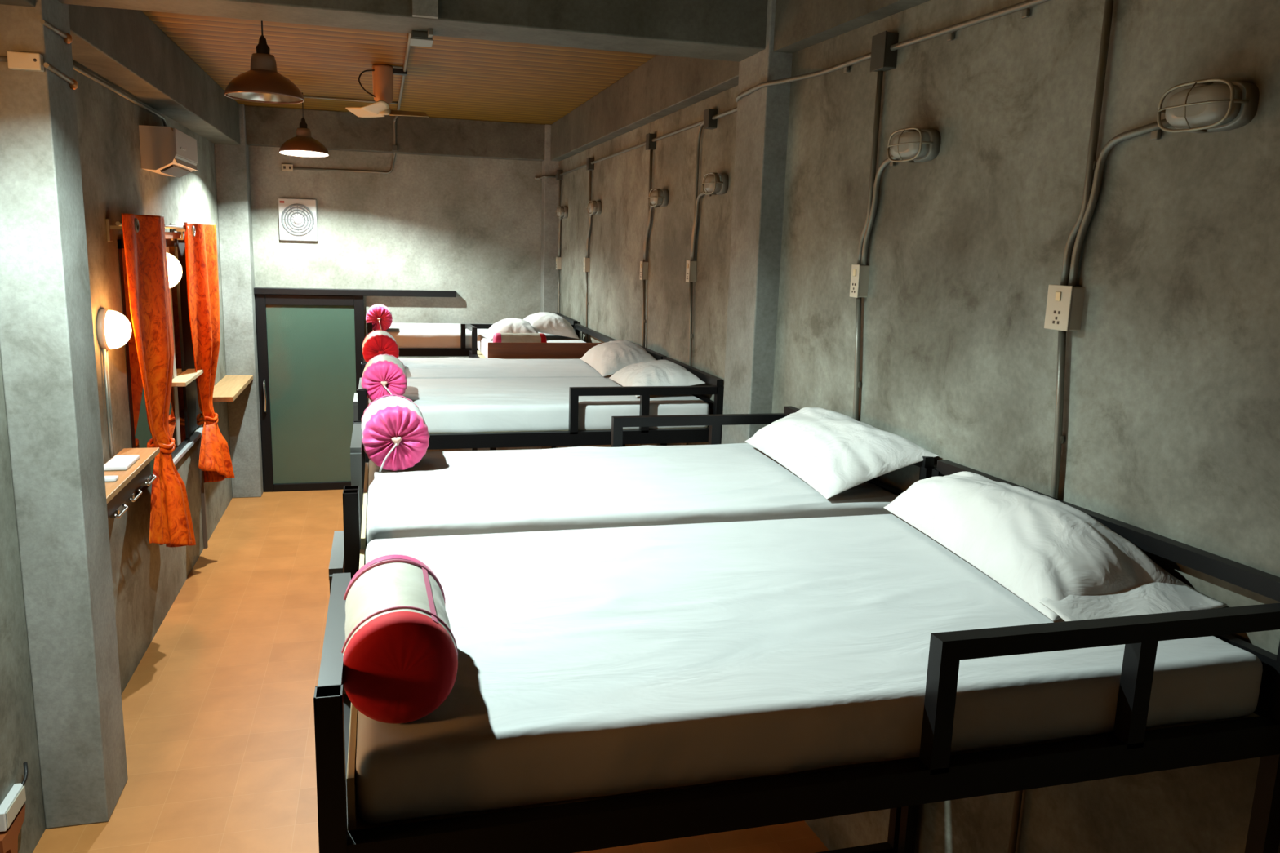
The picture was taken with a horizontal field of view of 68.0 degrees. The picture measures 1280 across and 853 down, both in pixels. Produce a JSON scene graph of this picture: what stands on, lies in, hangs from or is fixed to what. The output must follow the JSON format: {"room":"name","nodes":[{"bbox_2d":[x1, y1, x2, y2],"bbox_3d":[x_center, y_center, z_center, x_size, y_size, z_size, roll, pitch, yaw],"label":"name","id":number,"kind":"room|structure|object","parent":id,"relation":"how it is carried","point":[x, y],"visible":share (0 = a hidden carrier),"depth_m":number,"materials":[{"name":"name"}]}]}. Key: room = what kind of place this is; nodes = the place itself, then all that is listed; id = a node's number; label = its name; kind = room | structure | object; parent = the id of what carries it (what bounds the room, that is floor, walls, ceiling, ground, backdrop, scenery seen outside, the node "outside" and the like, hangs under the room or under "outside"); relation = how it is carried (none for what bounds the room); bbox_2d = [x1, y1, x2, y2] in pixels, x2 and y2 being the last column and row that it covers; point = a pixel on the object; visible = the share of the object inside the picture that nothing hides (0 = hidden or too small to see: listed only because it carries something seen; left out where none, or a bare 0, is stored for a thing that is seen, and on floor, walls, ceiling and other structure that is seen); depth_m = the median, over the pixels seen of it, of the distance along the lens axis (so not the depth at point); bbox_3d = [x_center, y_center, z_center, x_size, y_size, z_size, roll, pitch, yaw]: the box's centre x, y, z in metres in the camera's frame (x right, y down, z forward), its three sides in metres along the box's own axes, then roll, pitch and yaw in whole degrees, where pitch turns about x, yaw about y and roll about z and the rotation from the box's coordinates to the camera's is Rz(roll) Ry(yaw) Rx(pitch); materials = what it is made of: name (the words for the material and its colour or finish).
{"room":"dormitory","nodes":[
{"label":"dormitory","id":0,"kind":"room"},
{"bbox_2d":[0,62,232,852],"bbox_3d":[-2.309,0.073,2.864,0.140,3.650,13.400,-1,11,-15],"label":"wall","id":1,"kind":"structure","parent":0,"point":[148,578],"depth_m":5.25,"materials":[{"name":"concrete"}]},
{"bbox_2d":[0,804,25,852],"bbox_3d":[-2.387,1.565,3.602,0.035,0.140,0.240,-1,11,-15],"label":"wall bracket","id":2,"kind":"object","parent":1,"relation":"attached to","point":[8,838],"visible":0.87,"depth_m":3.58,"materials":[{"name":"brown wood"}]},
{"bbox_2d":[0,762,28,831],"bbox_3d":[-2.397,1.413,3.635,0.040,0.125,0.285,-1,11,-15],"label":"wall outlet","id":3,"kind":"object","parent":1,"relation":"attached to","point":[15,798],"visible":1,"depth_m":3.60,"materials":[{"name":"white plastic"}]},
{"bbox_2d":[6,50,44,71],"bbox_3d":[-2.244,-1.333,3.467,0.107,0.060,0.043,-1,11,-15],"label":"junction box","id":4,"kind":"object","parent":1,"relation":"attached to","point":[16,60],"visible":1,"depth_m":3.45,"materials":[{"name":"beige plastic"}]},
{"bbox_2d":[40,18,66,38],"bbox_3d":[-2.200,-1.493,3.565,0.015,0.016,0.260,-1,11,-15],"label":"conduit","id":5,"kind":"object","parent":1,"relation":"attached to","point":[43,22],"visible":1,"depth_m":3.54,"materials":[{"name":"silver metal"}]},
{"bbox_2d":[43,62,74,84],"bbox_3d":[-2.209,-1.342,3.614,0.017,0.033,0.301,-1,11,-15],"label":"conduit","id":6,"kind":"object","parent":1,"relation":"attached to","point":[46,65],"visible":1,"depth_m":3.58,"materials":[{"name":"silver metal"}]},
{"bbox_2d":[0,0,128,828],"bbox_3d":[-2.388,-0.120,3.870,0.240,3.650,0.340,-1,11,-15],"label":"pillar","id":7,"kind":"structure","parent":1,"relation":"attached to","point":[47,344],"depth_m":3.78,"materials":[{"name":"concrete"}]},
{"bbox_2d":[102,348,113,457],"bbox_3d":[-2.805,-0.120,5.007,0.018,0.580,0.027,-1,11,-15],"label":"conduit","id":8,"kind":"object","parent":1,"relation":"attached to","point":[104,350],"visible":1,"depth_m":5.00,"materials":[{"name":"silver metal"}]},
{"bbox_2d":[106,350,115,456],"bbox_3d":[-2.817,-0.126,5.050,0.012,0.575,0.021,-1,11,-15],"label":"conduit","id":9,"kind":"object","parent":1,"relation":"attached to","point":[107,355],"visible":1,"depth_m":5.05,"materials":[{"name":"silver metal"}]},
{"bbox_2d":[96,308,131,351],"bbox_3d":[-2.760,-0.511,5.010,0.135,0.223,0.223,-1,11,-15],"label":"wall lamp","id":10,"kind":"object","parent":1,"relation":"attached to","point":[113,329],"visible":0.99,"depth_m":4.94,"materials":[{"name":"beige"}]},
{"bbox_2d":[0,0,239,145],"bbox_3d":[-2.062,-1.529,2.519,0.220,0.360,12.820,-1,11,-15],"label":"beam","id":11,"kind":"structure","parent":1,"relation":"attached to","point":[124,48],"depth_m":5.30,"materials":[{"name":"concrete"}]},
{"bbox_2d":[72,63,167,126],"bbox_3d":[-2.867,-1.780,5.126,0.021,0.133,2.911,-1,11,-15],"label":"conduit","id":12,"kind":"object","parent":1,"relation":"attached to","point":[76,68],"visible":0.64,"depth_m":5.27,"materials":[{"name":"silver metal"}]},
{"bbox_2d":[104,447,159,518],"bbox_3d":[-2.651,0.335,4.769,0.185,0.185,1.310,-1,11,-15],"label":"shelf","id":13,"kind":"object","parent":1,"relation":"attached to","point":[121,491],"visible":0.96,"depth_m":4.88,"materials":[{"name":"brown wood"}]},
{"bbox_2d":[103,454,139,471],"bbox_3d":[-2.717,0.188,4.971,0.120,0.022,0.280,-1,11,-15],"label":"notebook","id":14,"kind":"object","parent":13,"relation":"on","point":[125,462],"visible":0.91,"depth_m":4.93,"materials":[{"name":"white paper"}]},
{"bbox_2d":[116,239,203,496],"bbox_3d":[-3.269,-0.506,6.497,0.130,1.525,2.240,-1,11,-15],"label":"window","id":15,"kind":"structure","parent":1,"relation":"in","point":[184,405],"depth_m":6.76,"materials":[{"name":"black paint"}]},
{"bbox_2d":[166,253,182,288],"bbox_3d":[-3.091,-1.023,6.232,0.155,0.265,0.265,-1,11,-15],"label":"wall lamp","id":16,"kind":"object","parent":15,"relation":"attached to","point":[174,267],"visible":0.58,"depth_m":6.18,"materials":[{"name":"beige"}]},
{"bbox_2d":[171,368,203,386],"bbox_3d":[-3.273,-0.356,6.858,0.115,0.030,0.730,-1,11,-15],"label":"shelf","id":17,"kind":"object","parent":15,"relation":"attached to","point":[183,380],"visible":0.77,"depth_m":6.75,"materials":[{"name":"brown wood"}]},
{"bbox_2d":[177,240,199,435],"bbox_3d":[-3.509,-0.683,7.273,0.080,1.480,0.540,-1,11,-15],"label":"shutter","id":18,"kind":"object","parent":15,"relation":"attached to","point":[191,388],"depth_m":7.28,"materials":[{"name":"black"}]},
{"bbox_2d":[105,218,217,241],"bbox_3d":[-3.208,-1.337,6.524,0.095,0.120,3.170,-1,11,-15],"label":"curtain rod","id":19,"kind":"object","parent":1,"relation":"attached to","point":[109,227],"visible":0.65,"depth_m":5.13,"materials":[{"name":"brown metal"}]},
{"bbox_2d":[121,213,195,546],"bbox_3d":[-2.876,-0.190,5.735,0.234,2.118,0.986,-2,11,-20],"label":"curtain","id":20,"kind":"object","parent":19,"relation":"hanging from","point":[171,524],"visible":0.99,"depth_m":5.57,"materials":[{"name":"orange fabric"}]},
{"bbox_2d":[183,222,235,483],"bbox_3d":[-3.308,-0.526,7.320,0.253,2.035,0.963,-3,12,-23],"label":"curtain","id":21,"kind":"object","parent":19,"relation":"hanging from","point":[200,238],"visible":0.99,"depth_m":7.19,"materials":[{"name":"orange fabric"}]},
{"bbox_2d":[138,124,198,177],"bbox_3d":[-3.081,-1.792,6.242,0.211,0.273,0.740,-1,11,-15],"label":"air conditioner","id":22,"kind":"object","parent":1,"relation":"attached to","point":[167,151],"visible":1,"depth_m":5.91,"materials":[{"name":"beige plastic"}]},
{"bbox_2d":[160,164,190,177],"bbox_3d":[-3.062,-1.685,6.268,0.081,0.053,0.580,-1,11,-15],"label":"air vent","id":23,"kind":"object","parent":22,"relation":"attached to","point":[177,171],"depth_m":6.21,"materials":[{"name":"plastic"}]},
{"bbox_2d":[164,231,184,239],"bbox_3d":[-3.212,-1.301,6.456,0.050,0.065,0.890,-1,11,-15],"label":"track","id":24,"kind":"object","parent":1,"relation":"attached to","point":[180,235],"visible":0.55,"depth_m":6.66,"materials":[{"name":"brown"}]},
{"bbox_2d":[197,435,208,548],"bbox_3d":[-3.496,0.514,7.593,0.025,0.950,0.030,-1,11,-15],"label":"trim","id":25,"kind":"structure","parent":1,"relation":"attached to","point":[202,473],"depth_m":7.60,"materials":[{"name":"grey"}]},
{"bbox_2d":[212,374,253,402],"bbox_3d":[-3.604,-0.266,8.343,0.240,0.195,1.310,-1,11,-15],"label":"corner shelf","id":26,"kind":"object","parent":1,"relation":"attached to","point":[228,388],"visible":0.75,"depth_m":8.23,"materials":[{"name":"brown wood"}]},
{"bbox_2d":[57,0,768,62],"bbox_3d":[-0.956,-1.785,3.860,3.065,0.290,0.320,-1,11,-15],"label":"beam","id":27,"kind":"structure","parent":1,"relation":"attached to","point":[731,30],"depth_m":3.93,"materials":[{"name":"concrete"}]},
{"bbox_2d":[409,28,433,47],"bbox_3d":[-0.926,-1.650,4.027,0.095,0.035,0.210,-1,11,-15],"label":"junction box","id":28,"kind":"object","parent":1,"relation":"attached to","point":[420,38],"visible":1,"depth_m":3.99,"materials":[{"name":"grey metal"}]},
{"bbox_2d":[248,145,542,452],"bbox_3d":[-2.219,-1.203,9.605,4.010,3.650,0.200,-1,11,-15],"label":"wall","id":29,"kind":"structure","parent":0,"point":[470,227],"depth_m":9.35,"materials":[{"name":"concrete"}]},
{"bbox_2d":[213,103,263,497],"bbox_3d":[-3.777,-1.128,8.953,0.260,3.650,0.250,-1,11,-15],"label":"pillar","id":30,"kind":"structure","parent":29,"relation":"attached to","point":[232,161],"depth_m":8.85,"materials":[{"name":"concrete"}]},
{"bbox_2d":[278,198,317,240],"bbox_3d":[-3.251,-1.965,9.027,0.340,0.390,0.070,-1,11,-15],"label":"exhaust fan","id":31,"kind":"object","parent":29,"relation":"attached to","point":[297,217],"visible":1,"depth_m":9.01,"materials":[{"name":"white plastic"}]},
{"bbox_2d":[280,203,314,235],"bbox_3d":[-3.246,-1.962,9.008,0.298,0.298,0.016,-1,11,-15],"label":"grille","id":32,"kind":"object","parent":31,"relation":"attached to","point":[296,219],"depth_m":9.01,"materials":[{"name":"grey plastic"}]},
{"bbox_2d":[253,287,456,492],"bbox_3d":[-2.782,-0.352,9.442,1.885,2.005,0.131,-1,11,-15],"label":"door","id":33,"kind":"structure","parent":29,"relation":"in","point":[310,340],"depth_m":9.33,"materials":[{"name":"black paint"}]},
{"bbox_2d":[244,105,545,161],"bbox_3d":[-2.279,-2.791,9.083,2.845,0.340,0.160,-1,11,-15],"label":"beam","id":34,"kind":"structure","parent":29,"relation":"attached to","point":[268,126],"depth_m":9.01,"materials":[{"name":"concrete"}]},
{"bbox_2d":[141,10,656,124],"bbox_3d":[-0.442,-1.815,3.003,4.010,0.120,13.400,-1,11,-15],"label":"ceiling","id":35,"kind":"structure","parent":0,"point":[454,77],"depth_m":6.40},
{"bbox_2d":[224,20,304,103],"bbox_3d":[-1.834,-1.864,4.617,0.366,0.511,0.366,-1,11,-15],"label":"pendant lamp","id":36,"kind":"object","parent":35,"relation":"hanging from","point":[263,83],"visible":1,"depth_m":4.58,"materials":[{"name":"brown metal"}]},
{"bbox_2d":[279,92,328,157],"bbox_3d":[-2.758,-2.490,7.776,0.391,0.514,0.391,-4,12,-28],"label":"pendant lamp","id":37,"kind":"object","parent":35,"relation":"hanging from","point":[302,144],"visible":1,"depth_m":7.74,"materials":[{"name":"brown metal"}]},
{"bbox_2d":[302,94,398,104],"bbox_3d":[-2.429,-2.742,7.967,0.791,0.020,0.023,-1,11,-17],"label":"conduit","id":38,"kind":"object","parent":35,"relation":"attached to","point":[304,96],"visible":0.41,"depth_m":7.94,"materials":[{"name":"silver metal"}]},
{"bbox_2d":[293,33,411,173],"bbox_3d":[-2.093,-2.188,6.495,0.976,0.522,5.376,-1,11,-15],"label":"conduit","id":39,"kind":"object","parent":35,"relation":"attached to","point":[407,50],"visible":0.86,"depth_m":8.96,"materials":[{"name":"silver metal"}]},
{"bbox_2d":[345,64,429,117],"bbox_3d":[-1.715,-2.277,6.440,0.560,0.320,0.560,-1,11,-15],"label":"ceiling fan","id":40,"kind":"object","parent":35,"relation":"hanging from","point":[382,74],"visible":0.99,"depth_m":6.41,"materials":[{"name":"white metal"}]},
{"bbox_2d":[412,0,438,18],"bbox_3d":[-0.841,-1.754,3.711,0.098,0.288,0.035,-1,11,-15],"label":"trim","id":41,"kind":"structure","parent":0,"point":[420,8],"depth_m":3.72,"materials":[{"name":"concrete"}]},
{"bbox_2d":[32,489,828,852],"bbox_3d":[-0.556,1.877,3.704,4.010,0.100,13.400,-1,11,-15],"label":"floor","id":42,"kind":"structure","parent":0,"point":[218,708],"depth_m":5.02,"materials":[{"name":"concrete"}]},
{"bbox_2d":[367,312,577,448],"bbox_3d":[-1.610,-0.141,9.017,1.837,1.820,1.072,-1,11,-15],"label":"frame","id":43,"kind":"object","parent":42,"relation":"on","point":[462,351],"visible":0.2,"depth_m":8.33,"materials":[{"name":"black paint"}]},
{"bbox_2d":[385,323,551,347],"bbox_3d":[-1.588,-0.853,8.888,1.727,0.145,1.004,-1,11,-15],"label":"mattress","id":44,"kind":"object","parent":43,"relation":"on","point":[406,335],"visible":0.37,"depth_m":8.36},
{"bbox_2d":[365,303,392,330],"bbox_3d":[-2.292,-0.955,8.344,0.225,0.225,0.389,-1,11,-15],"label":"bolster","id":45,"kind":"object","parent":44,"relation":"on","point":[380,315],"visible":0.91,"depth_m":8.19,"materials":[{"name":"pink fabric"}]},
{"bbox_2d":[353,341,666,446],"bbox_3d":[-0.900,0.385,6.333,1.891,1.830,1.042,-1,11,-15],"label":"frame","id":46,"kind":"object","parent":42,"relation":"on","point":[657,356],"visible":0.09,"depth_m":5.93,"materials":[{"name":"black paint"}]},
{"bbox_2d":[398,356,612,378],"bbox_3d":[-0.850,-0.323,6.202,1.728,0.151,1.004,-1,11,-15],"label":"mattress","id":47,"kind":"object","parent":46,"relation":"on","point":[442,367],"visible":0.23,"depth_m":6.09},
{"bbox_2d":[362,329,399,362],"bbox_3d":[-1.637,-0.485,5.986,0.228,0.219,0.397,-1,11,-15],"label":"bolster","id":48,"kind":"object","parent":47,"relation":"on","point":[377,342],"visible":0.75,"depth_m":5.81,"materials":[{"name":"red fabric"}]},
{"bbox_2d":[579,340,656,376],"bbox_3d":[-0.134,-0.469,6.190,0.399,0.174,0.829,-1,11,-15],"label":"pillow","id":49,"kind":"object","parent":47,"relation":"on","point":[607,358],"visible":0.85,"depth_m":5.95,"materials":[{"name":"white fabric"}]},
{"bbox_2d":[357,356,724,464],"bbox_3d":[-0.604,0.579,5.360,1.837,1.830,1.032,-1,11,-15],"label":"frame","id":50,"kind":"object","parent":42,"relation":"on","point":[574,437],"visible":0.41,"depth_m":4.81,"materials":[{"name":"black paint"}]},
{"bbox_2d":[402,377,709,433],"bbox_3d":[-0.589,-0.136,5.254,1.728,0.152,1.008,-1,11,-15],"label":"mattress","id":51,"kind":"object","parent":50,"relation":"on","point":[447,405],"visible":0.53,"depth_m":4.87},
{"bbox_2d":[360,354,407,401],"bbox_3d":[-1.274,-0.238,4.741,0.224,0.216,0.389,-1,11,-15],"label":"bolster","id":52,"kind":"object","parent":51,"relation":"on","point":[383,375],"visible":0.88,"depth_m":4.58,"materials":[{"name":"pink fabric"}]},
{"bbox_2d":[608,360,704,396],"bbox_3d":[0.085,-0.293,5.361,0.380,0.151,0.660,-1,11,-15],"label":"pillow","id":53,"kind":"object","parent":51,"relation":"on","point":[658,372],"visible":0.84,"depth_m":5.17,"materials":[{"name":"white fabric"}]},
{"bbox_2d":[465,324,616,450],"bbox_3d":[-0.843,0.125,7.779,1.004,1.805,1.756,-1,11,-15],"label":"frame","id":54,"kind":"object","parent":42,"relation":"on","point":[495,350],"visible":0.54,"depth_m":6.79,"materials":[{"name":"black paint"}]},
{"bbox_2d":[477,334,586,358],"bbox_3d":[-0.802,-0.593,7.668,0.865,0.142,1.639,-1,11,-15],"label":"mattress","id":55,"kind":"object","parent":54,"relation":"on","point":[483,340],"visible":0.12,"depth_m":8.01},
{"bbox_2d":[486,318,537,339],"bbox_3d":[-1.079,-0.836,8.054,0.435,0.160,0.430,-1,11,-15],"label":"pillow","id":56,"kind":"object","parent":55,"relation":"on","point":[506,325],"visible":0.59,"depth_m":7.91,"materials":[{"name":"white fabric"}]},
{"bbox_2d":[493,333,546,342],"bbox_3d":[-0.880,-0.612,6.954,0.389,0.146,0.146,-1,11,-15],"label":"bolster","id":57,"kind":"object","parent":55,"relation":"on","point":[498,337],"visible":0.54,"depth_m":6.89,"materials":[{"name":"beige fabric"}]},
{"bbox_2d":[523,311,578,338],"bbox_3d":[-0.786,-0.883,8.225,0.459,0.205,0.420,-1,11,-15],"label":"pillow","id":58,"kind":"object","parent":55,"relation":"on","point":[546,322],"visible":0.89,"depth_m":8.08,"materials":[{"name":"white fabric"}]},
{"bbox_2d":[328,405,936,852],"bbox_3d":[-0.112,0.924,3.618,1.970,1.830,1.077,-1,11,-15],"label":"frame","id":59,"kind":"object","parent":42,"relation":"on","point":[359,468],"visible":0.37,"depth_m":3.47,"materials":[{"name":"black paint"}]},
{"bbox_2d":[366,443,898,545],"bbox_3d":[-0.064,0.244,3.497,1.806,0.152,1.014,-1,11,-15],"label":"mattress","id":60,"kind":"object","parent":59,"relation":"on","point":[464,492],"visible":0.66,"depth_m":3.23,"materials":[{"name":"fabric"}]},
{"bbox_2d":[361,394,429,471],"bbox_3d":[-0.920,0.018,3.555,0.248,0.237,0.395,-1,11,-15],"label":"bolster","id":61,"kind":"object","parent":60,"relation":"on","point":[395,432],"visible":1,"depth_m":3.40,"materials":[{"name":"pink fabric"}]},
{"bbox_2d":[744,407,938,498],"bbox_3d":[0.727,0.060,3.602,0.386,0.208,0.883,-1,11,-13],"label":"pillow","id":62,"kind":"object","parent":60,"relation":"on","point":[833,452],"visible":1,"depth_m":3.35,"materials":[{"name":"white fabric"}]},
{"bbox_2d":[313,459,1279,852],"bbox_3d":[0.266,1.146,2.497,1.996,1.835,1.282,-1,11,-15],"label":"frame","id":63,"kind":"object","parent":42,"relation":"on","point":[937,775],"visible":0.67,"depth_m":1.80,"materials":[{"name":"black paint"}]},
{"bbox_2d":[355,514,1262,824],"bbox_3d":[0.288,0.469,2.365,1.885,0.153,1.191,-1,11,-15],"label":"mattress","id":64,"kind":"object","parent":63,"relation":"on","point":[596,662],"visible":0.7,"depth_m":1.95,"materials":[{"name":"fabric"}]},
{"bbox_2d":[341,554,457,724],"bbox_3d":[-0.457,0.387,1.786,0.209,0.201,0.393,-1,11,-15],"label":"bolster","id":65,"kind":"object","parent":64,"relation":"on","point":[400,651],"visible":0.97,"depth_m":1.62,"materials":[{"name":"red fabric"}]},
{"bbox_2d":[883,471,1227,621],"bbox_3d":[1.036,0.271,2.601,0.419,0.194,1.034,-1,11,-15],"label":"pillow","id":66,"kind":"object","parent":64,"relation":"on","point":[1061,561],"visible":0.99,"depth_m":2.35,"materials":[{"name":"white fabric"}]},
{"bbox_2d":[555,0,1279,852],"bbox_3d":[1.122,0.002,3.794,0.650,3.650,13.400,-1,11,-15],"label":"wall","id":67,"kind":"structure","parent":0,"point":[1171,429],"depth_m":2.80,"materials":[{"name":"concrete"}]},
{"bbox_2d":[538,124,559,448],"bbox_3d":[-0.934,-1.193,9.760,0.150,3.650,0.180,-1,11,-15],"label":"pillar","id":68,"kind":"structure","parent":67,"relation":"attached to","point":[550,186],"depth_m":9.54,"materials":[{"name":"concrete"}]},
{"bbox_2d":[555,206,568,217],"bbox_3d":[-0.758,-2.063,9.139,0.100,0.114,0.203,-1,11,-15],"label":"lamp","id":69,"kind":"object","parent":67,"relation":"attached to","point":[562,211],"visible":1,"depth_m":9.07,"materials":[{"name":"grey metal"}]},
{"bbox_2d":[585,271,588,342],"bbox_3d":[-0.474,-0.662,8.324,0.022,1.371,0.058,-1,11,-15],"label":"conduit","id":70,"kind":"object","parent":67,"relation":"attached to","point":[586,273],"visible":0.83,"depth_m":8.23,"materials":[{"name":"silver metal"}]},
{"bbox_2d":[586,200,601,214],"bbox_3d":[-0.383,-1.792,7.776,0.100,0.114,0.203,-1,11,-15],"label":"lamp","id":71,"kind":"object","parent":67,"relation":"attached to","point":[595,206],"visible":1,"depth_m":7.71,"materials":[{"name":"grey metal"}]},
{"bbox_2d":[639,280,645,445],"bbox_3d":[0.014,-0.365,6.543,0.022,1.281,0.058,-1,11,-15],"label":"conduit","id":72,"kind":"object","parent":67,"relation":"attached to","point":[643,281],"visible":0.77,"depth_m":6.45,"materials":[{"name":"silver metal"}]},
{"bbox_2d":[640,261,648,279],"bbox_3d":[0.029,-1.056,6.430,0.054,0.124,0.064,-1,11,-15],"label":"switch box","id":73,"kind":"object","parent":67,"relation":"attached to","point":[643,265],"visible":1,"depth_m":6.40,"materials":[{"name":"beige plastic"}]},
{"bbox_2d":[550,54,739,160],"bbox_3d":[-0.134,-2.295,6.826,0.095,0.345,5.740,-1,11,-15],"label":"beam","id":74,"kind":"structure","parent":67,"relation":"attached to","point":[663,86],"depth_m":6.15,"materials":[{"name":"concrete"}]},
{"bbox_2d":[642,149,653,261],"bbox_3d":[0.053,-1.468,6.317,0.022,0.732,0.112,-1,11,-15],"label":"conduit","id":75,"kind":"object","parent":67,"relation":"attached to","point":[651,150],"visible":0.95,"depth_m":6.24,"materials":[{"name":"silver metal"}]},
{"bbox_2d":[644,204,657,262],"bbox_3d":[0.075,-1.285,6.249,0.022,0.400,0.264,-1,11,-15],"label":"conduit","id":76,"kind":"object","parent":67,"relation":"attached to","point":[651,207],"visible":0.79,"depth_m":6.33,"materials":[{"name":"silver metal"}]},
{"bbox_2d":[645,133,656,150],"bbox_3d":[0.077,-1.856,6.189,0.060,0.100,0.080,-1,11,-15],"label":"junction box","id":77,"kind":"object","parent":67,"relation":"attached to","point":[650,144],"visible":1,"depth_m":6.16,"materials":[{"name":"grey metal"}]},
{"bbox_2d":[647,188,669,207],"bbox_3d":[0.107,-1.444,5.994,0.100,0.114,0.203,-1,11,-15],"label":"lamp","id":78,"kind":"object","parent":67,"relation":"attached to","point":[659,197],"visible":1,"depth_m":5.93,"materials":[{"name":"grey metal"}]},
{"bbox_2d":[684,282,693,445],"bbox_3d":[0.281,-0.188,5.574,0.022,1.309,0.058,-1,11,-15],"label":"conduit","id":79,"kind":"object","parent":67,"relation":"attached to","point":[691,286],"visible":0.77,"depth_m":5.49,"materials":[{"name":"silver metal"}]},
{"bbox_2d":[685,260,696,282],"bbox_3d":[0.296,-0.892,5.459,0.054,0.124,0.064,-1,11,-15],"label":"switch box","id":80,"kind":"object","parent":67,"relation":"attached to","point":[691,270],"visible":0.98,"depth_m":5.43,"materials":[{"name":"beige plastic"}]},
{"bbox_2d":[690,122,703,260],"bbox_3d":[0.334,-1.308,5.292,0.022,0.762,0.201,-1,11,-15],"label":"conduit","id":81,"kind":"object","parent":67,"relation":"attached to","point":[700,130],"visible":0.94,"depth_m":5.33,"materials":[{"name":"silver metal"}]},
{"bbox_2d":[691,191,711,261],"bbox_3d":[0.347,-1.118,5.259,0.022,0.402,0.303,-1,11,-15],"label":"conduit","id":82,"kind":"object","parent":67,"relation":"attached to","point":[697,204],"visible":0.84,"depth_m":5.36,"materials":[{"name":"silver metal"}]},
{"bbox_2d":[703,108,717,128],"bbox_3d":[0.382,-1.644,5.080,0.060,0.100,0.080,-1,11,-15],"label":"junction box","id":83,"kind":"object","parent":67,"relation":"attached to","point":[708,123],"visible":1,"depth_m":5.05,"materials":[{"name":"grey metal"}]},
{"bbox_2d":[701,172,728,195],"bbox_3d":[0.384,-1.275,4.985,0.100,0.114,0.203,-1,11,-15],"label":"lamp","id":84,"kind":"object","parent":67,"relation":"attached to","point":[716,184],"visible":1,"depth_m":4.92,"materials":[{"name":"grey metal"}]},
{"bbox_2d":[721,0,792,444],"bbox_3d":[0.530,-0.163,4.569,0.140,3.650,0.360,-1,11,-15],"label":"pillar","id":85,"kind":"structure","parent":67,"relation":"attached to","point":[762,114],"depth_m":4.33,"materials":[{"name":"concrete"}]},
{"bbox_2d":[560,0,1049,175],"bbox_3d":[0.220,-1.761,5.559,0.234,0.091,8.082,-1,11,-16],"label":"conduit","id":86,"kind":"object","parent":67,"relation":"attached to","point":[1028,3],"visible":0.84,"depth_m":3.57,"materials":[{"name":"silver metal"}]},
{"bbox_2d":[773,0,929,53],"bbox_3d":[1.778,-1.099,0.726,0.090,0.305,7.279,-2,11,-19],"label":"beam","id":87,"kind":"structure","parent":67,"relation":"attached to","point":[799,24],"depth_m":3.73,"materials":[{"name":"concrete"}]},
{"bbox_2d":[852,297,862,421],"bbox_3d":[0.828,0.161,3.754,0.024,1.336,0.062,-1,11,-15],"label":"conduit","id":88,"kind":"object","parent":67,"relation":"attached to","point":[858,307],"visible":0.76,"depth_m":3.67,"materials":[{"name":"silver metal"}]},
{"bbox_2d":[849,264,869,297],"bbox_3d":[0.842,-0.557,3.638,0.054,0.124,0.064,-1,11,-15],"label":"switch box","id":89,"kind":"object","parent":67,"relation":"attached to","point":[860,273],"visible":0.99,"depth_m":3.61,"materials":[{"name":"beige plastic"}]},
{"bbox_2d":[857,70,883,265],"bbox_3d":[0.861,-0.967,3.547,0.025,0.720,0.067,-1,11,-15],"label":"conduit","id":90,"kind":"object","parent":67,"relation":"attached to","point":[880,73],"visible":0.96,"depth_m":3.51,"materials":[{"name":"silver metal"}]},
{"bbox_2d":[861,155,897,265],"bbox_3d":[0.889,-0.795,3.482,0.023,0.408,0.215,-2,11,-19],"label":"conduit","id":91,"kind":"object","parent":67,"relation":"attached to","point":[877,178],"visible":0.89,"depth_m":3.52,"materials":[{"name":"silver metal"}]},
{"bbox_2d":[870,30,898,71],"bbox_3d":[0.885,-1.351,3.429,0.060,0.125,0.100,-1,11,-15],"label":"junction box","id":92,"kind":"object","parent":67,"relation":"attached to","point":[882,58],"visible":1,"depth_m":3.39,"materials":[{"name":"grey metal"}]},
{"bbox_2d":[887,127,941,162],"bbox_3d":[0.928,-0.963,3.253,0.106,0.114,0.203,-1,11,-15],"label":"lamp","id":93,"kind":"object","parent":67,"relation":"attached to","point":[915,145],"visible":1,"depth_m":3.20,"materials":[{"name":"glass"}]},
{"bbox_2d":[1008,330,1066,852],"bbox_3d":[1.158,0.742,2.829,0.024,2.059,0.063,-1,11,-15],"label":"conduit","id":94,"kind":"object","parent":67,"relation":"attached to","point":[1059,437],"visible":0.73,"depth_m":2.68,"materials":[{"name":"silver metal"}]},
{"bbox_2d":[1044,284,1084,331],"bbox_3d":[1.183,-0.331,2.646,0.054,0.124,0.096,-1,11,-15],"label":"switch box","id":95,"kind":"object","parent":67,"relation":"attached to","point":[1064,304],"visible":0.99,"depth_m":2.62,"materials":[{"name":"beige plastic"}]},
{"bbox_2d":[1060,0,1114,285],"bbox_3d":[1.204,-0.836,2.539,0.025,0.912,0.069,-1,11,-15],"label":"conduit","id":96,"kind":"object","parent":67,"relation":"attached to","point":[1108,5],"visible":0.92,"depth_m":2.52,"materials":[{"name":"silver metal"}]},
{"bbox_2d":[1067,118,1170,286],"bbox_3d":[1.243,-0.568,2.452,0.023,0.422,0.294,-2,11,-19],"label":"conduit","id":97,"kind":"object","parent":67,"relation":"attached to","point":[1153,127],"visible":0.98,"depth_m":2.52,"materials":[{"name":"silver metal"}]},
{"bbox_2d":[1156,77,1259,133],"bbox_3d":[1.295,-0.736,2.185,0.106,0.114,0.203,-1,11,-15],"label":"lamp","id":98,"kind":"object","parent":67,"relation":"attached to","point":[1225,104],"visible":1,"depth_m":2.14,"materials":[{"name":"grey metal"}]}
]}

